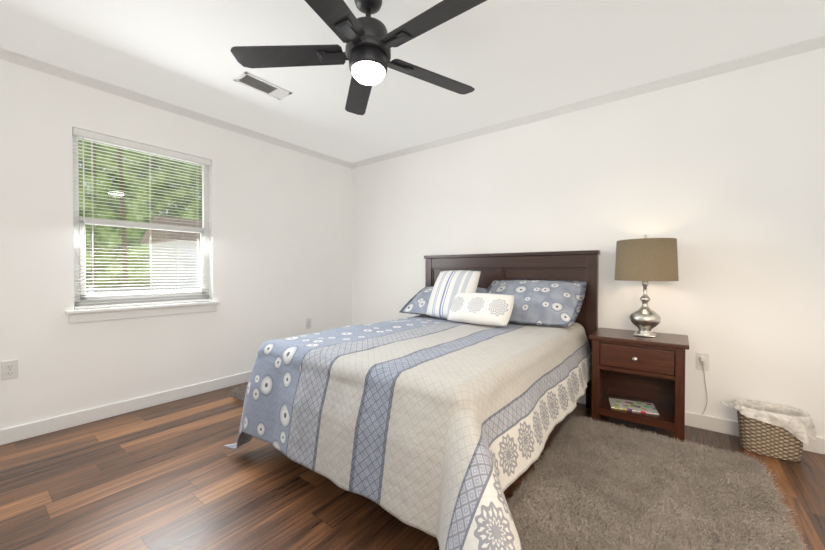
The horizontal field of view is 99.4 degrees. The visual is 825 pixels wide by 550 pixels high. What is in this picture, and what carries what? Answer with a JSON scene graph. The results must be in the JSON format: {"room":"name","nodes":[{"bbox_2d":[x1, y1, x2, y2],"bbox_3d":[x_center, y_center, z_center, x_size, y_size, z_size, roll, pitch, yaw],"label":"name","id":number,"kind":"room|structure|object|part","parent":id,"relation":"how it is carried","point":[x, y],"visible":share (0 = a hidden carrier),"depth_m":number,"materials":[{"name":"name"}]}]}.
{"room":"bedroom","nodes":[
{"label":"bedroom","id":0,"kind":"room"},
{"bbox_2d":[0,59,351,429],"bbox_3d":[-1.955,-0.174,3.001,0.120,2.420,3.750,0,1,37],"label":"wall","id":1,"kind":"structure","parent":0,"point":[280,241],"depth_m":2.76,"materials":[{"name":"paint"}]},
{"bbox_2d":[1,359,17,379],"bbox_3d":[-2.506,0.590,2.179,0.009,0.116,0.070,0,1,37],"label":"electrical outlet","id":2,"kind":"object","parent":1,"relation":"attached to","point":[9,369],"visible":1,"depth_m":2.17,"materials":[{"name":"white plastic"}]},
{"bbox_2d":[0,371,251,444],"bbox_3d":[-1.902,0.989,2.974,0.014,0.095,3.750,0,1,37],"label":"baseboard","id":3,"kind":"structure","parent":1,"relation":"attached to","point":[29,430],"depth_m":2.56,"materials":[{"name":"white wood"}]},
{"bbox_2d":[72,136,208,308],"bbox_3d":[-2.122,-0.392,2.811,0.052,1.260,0.900,0,1,37],"label":"window","id":4,"kind":"structure","parent":1,"relation":"in","point":[166,295],"depth_m":2.72,"materials":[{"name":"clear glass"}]},
{"bbox_2d":[72,128,210,308],"bbox_3d":[-2.082,-0.393,2.781,0.058,1.254,0.888,0,1,37],"label":"window blind","id":5,"kind":"object","parent":4,"relation":"attached to","point":[98,137],"visible":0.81,"depth_m":2.70,"materials":[{"name":"white plastic"}]},
{"bbox_2d":[65,301,219,323],"bbox_3d":[-2.070,0.282,2.779,0.103,0.088,0.990,0,1,37],"label":"window sill","id":6,"kind":"structure","parent":1,"relation":"attached to","point":[98,314],"depth_m":2.68,"materials":[{"name":"white wood"}]},
{"bbox_2d":[0,48,351,168],"bbox_3d":[-1.890,-1.358,2.938,0.044,0.050,3.750,0,1,37],"label":"crown molding","id":7,"kind":"structure","parent":1,"relation":"attached to","point":[29,62],"depth_m":2.71,"materials":[{"name":"white wood"}]},
{"bbox_2d":[306,318,310,328],"bbox_3d":[-1.167,0.545,3.937,0.009,0.116,0.070,0,1,37],"label":"electrical outlet","id":8,"kind":"object","parent":1,"relation":"attached to","point":[308,323],"visible":1,"depth_m":3.93,"materials":[{"name":"white plastic"}]},
{"bbox_2d":[0,382,824,549],"bbox_3d":[-0.217,1.101,1.692,4.490,0.100,3.990,0,1,37],"label":"floor","id":9,"kind":"structure","parent":0,"point":[175,475],"depth_m":1.70,"materials":[{"name":"brown wood"}]},
{"bbox_2d":[230,383,246,401],"bbox_3d":[-0.736,1.017,3.255,0.977,0.025,1.398,0,1,37],"label":"rug","id":10,"kind":"object","parent":9,"relation":"on","point":[236,393],"depth_m":2.95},
{"bbox_2d":[224,250,599,549],"bbox_3d":[0.178,0.430,2.244,1.814,1.230,2.324,0,1,37],"label":"bed","id":11,"kind":"object","parent":9,"relation":"on","point":[446,410],"visible":1,"depth_m":1.61,"materials":[{"name":"beige fabric"}]},
{"bbox_3d":[0.789,0.219,3.192,1.634,0.830,0.072,0,1,37],"label":"headboard panel","id":12,"kind":"part","parent":11,"relation":"part of","materials":[{"name":"brown wood"}]},
{"bbox_2d":[589,328,688,441],"bbox_3d":[1.544,0.728,2.398,0.542,0.630,0.441,0,1,37],"label":"nightstand","id":13,"kind":"object","parent":9,"relation":"on","point":[639,379],"visible":0.98,"depth_m":2.33,"materials":[{"name":"brown wood"}]},
{"bbox_2d":[608,397,658,414],"bbox_3d":[1.510,0.898,2.405,0.305,0.007,0.251,0,1,37],"label":"magazine","id":14,"kind":"object","parent":13,"relation":"on","point":[636,407],"depth_m":2.38,"materials":[{"name":"multicoloured paper"}]},
{"bbox_3d":[1.420,0.537,2.233,0.032,0.032,0.031,0,1,37],"label":"knob","id":15,"kind":"part","parent":13,"relation":"part of","materials":[{"name":"silver metal"}]},
{"bbox_3d":[1.435,0.536,2.253,0.402,0.148,0.020,0,1,37],"label":"drawer","id":16,"kind":"part","parent":13,"relation":"part of","materials":[{"name":"brown wood"}]},
{"bbox_2d":[615,234,678,337],"bbox_3d":[1.582,0.068,2.380,0.362,0.688,0.362,0,1,37],"label":"lamp","id":17,"kind":"object","parent":13,"relation":"on","point":[645,260],"visible":1,"depth_m":2.26,"materials":[{"name":"beige fabric"}]},
{"bbox_3d":[1.582,-0.100,2.378,0.362,0.273,0.362,0,1,37],"label":"lamp shade","id":18,"kind":"part","parent":17,"relation":"part of","materials":[{"name":"fabric"}]},
{"bbox_2d":[507,414,808,549],"bbox_3d":[1.030,1.037,1.549,0.903,0.025,1.521,0,1,37],"label":"rug","id":19,"kind":"object","parent":9,"relation":"on","point":[590,484],"visible":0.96,"depth_m":1.54,"materials":[{"name":"grey carpet"}]},
{"bbox_2d":[720,399,815,461],"bbox_3d":[2.087,0.913,2.084,0.399,0.266,0.266,0,1,37],"label":"wastebasket","id":20,"kind":"object","parent":9,"relation":"on","point":[778,431],"visible":1,"depth_m":2.00,"materials":[{"name":"wicker"}]},
{"bbox_2d":[0,0,824,162],"bbox_3d":[-0.217,-1.419,1.663,4.490,0.100,3.990,0,1,37],"label":"ceiling","id":21,"kind":"structure","parent":0,"point":[507,60],"depth_m":2.15,"materials":[{"name":"paint"}]},
{"bbox_2d":[233,71,291,99],"bbox_3d":[-1.087,-1.374,2.559,0.170,0.009,0.360,0,1,37],"label":"ceiling vent","id":22,"kind":"object","parent":21,"relation":"in","point":[245,78],"visible":1,"depth_m":2.54,"materials":[{"name":"white plastic"}]},
{"bbox_2d":[231,0,486,114],"bbox_3d":[-0.177,-1.155,1.679,1.235,0.427,1.286,0,1,37],"label":"fan","id":23,"kind":"object","parent":21,"relation":"hanging from","point":[369,40],"visible":1,"depth_m":1.67,"materials":[{"name":"black metal"}]},
{"bbox_3d":[-0.608,-1.080,1.727,0.492,0.032,0.390,0,1,37],"label":"blade","id":24,"kind":"part","parent":23,"relation":"part of","materials":[{"name":"black wood"}]},
{"bbox_3d":[-0.353,-1.075,1.343,0.260,0.032,0.538,0,1,37],"label":"blade","id":25,"kind":"part","parent":23,"relation":"part of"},
{"bbox_3d":[-0.321,-1.084,2.089,0.484,0.032,0.404,0,1,37],"label":"blade","id":26,"kind":"part","parent":23,"relation":"part of","materials":[{"name":"black wood"}]},
{"bbox_3d":[-0.216,-1.183,1.709,0.220,0.371,0.220,0,1,37],"label":"motor","id":27,"kind":"part","parent":23,"relation":"part of","materials":[{"name":"black metal"}]},
{"bbox_3d":[-0.216,-0.971,1.711,0.164,0.058,0.164,0,1,37],"label":"globe","id":28,"kind":"part","parent":23,"relation":"part of","materials":[{"name":"white glass"}]},
{"bbox_3d":[0.113,-1.082,1.927,0.278,0.032,0.540,0,1,37],"label":"blade","id":29,"kind":"part","parent":23,"relation":"part of","materials":[{"name":"black wood"}]},
{"bbox_3d":[0.089,-1.077,1.460,0.544,0.032,0.136,0,1,37],"label":"blade","id":30,"kind":"part","parent":23,"relation":"part of","materials":[{"name":"black wood"}]},
{"bbox_2d":[352,47,824,437],"bbox_3d":[0.956,-0.176,3.216,4.490,2.420,0.120,0,1,37],"label":"wall","id":31,"kind":"structure","parent":0,"point":[720,178],"depth_m":2.44,"materials":[{"name":"paint"}]},
{"bbox_2d":[352,35,824,167],"bbox_3d":[0.906,-1.361,3.138,4.250,0.050,0.044,0,1,37],"label":"crown molding","id":32,"kind":"structure","parent":31,"relation":"attached to","point":[772,54],"depth_m":2.59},
{"bbox_2d":[576,392,824,454],"bbox_3d":[0.915,0.987,3.176,4.250,0.095,0.014,0,1,37],"label":"baseboard","id":33,"kind":"structure","parent":31,"relation":"attached to","point":[722,425],"depth_m":2.32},
{"bbox_2d":[696,352,708,414],"bbox_3d":[1.938,0.777,2.385,0.126,0.495,0.028,0,1,37],"label":"electrical outlet","id":34,"kind":"object","parent":31,"relation":"attached to","point":[702,361],"visible":1,"depth_m":2.36,"materials":[{"name":"white plastic"}]},
{"bbox_3d":[1.966,0.588,2.373,0.070,0.116,0.008,0,1,37],"label":"plate","id":35,"kind":"part","parent":34,"relation":"part of","materials":[{"name":"white plastic"}]},
{"bbox_3d":[-5.853,1.461,9.604,13.700,0.100,30.000,0,1,37],"label":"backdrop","id":36,"kind":"structure","parent":0,"visible":0},
{"bbox_2d":[78,138,201,307],"bbox_3d":[-11.262,-4.585,13.656,0.100,13.000,30.000,0,1,37],"label":"trees","id":37,"kind":"object","parent":36,"relation":"on","point":[127,239],"depth_m":13.68,"materials":[{"name":"green plant"}]},
{"bbox_2d":[86,287,200,306],"bbox_3d":[-4.747,0.875,7.497,0.005,1.220,12.000,0,1,37],"label":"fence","id":38,"kind":"object","parent":36,"relation":"on","point":[145,290],"depth_m":6.85,"materials":[{"name":"white"}]},
{"bbox_2d":[86,285,200,294],"bbox_3d":[-4.618,0.843,7.669,0.060,1.280,12.430,0,1,37],"label":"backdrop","id":39,"kind":"object","parent":36,"relation":"on","point":[100,289],"depth_m":6.67,"materials":[{"name":"white"}]},
{"bbox_2d":[150,240,200,303],"bbox_3d":[-6.027,0.228,11.671,2.100,2.420,3.900,0,1,37],"label":"shed","id":40,"kind":"object","parent":36,"relation":"on","point":[175,268],"depth_m":9.80,"materials":[{"name":"white"}]},
{"bbox_2d":[140,215,201,243],"bbox_3d":[-6.027,-1.337,11.653,2.700,0.750,4.300,0,1,37],"label":"roof","id":41,"kind":"structure","parent":40,"relation":"on","point":[148,232],"depth_m":9.90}
]}

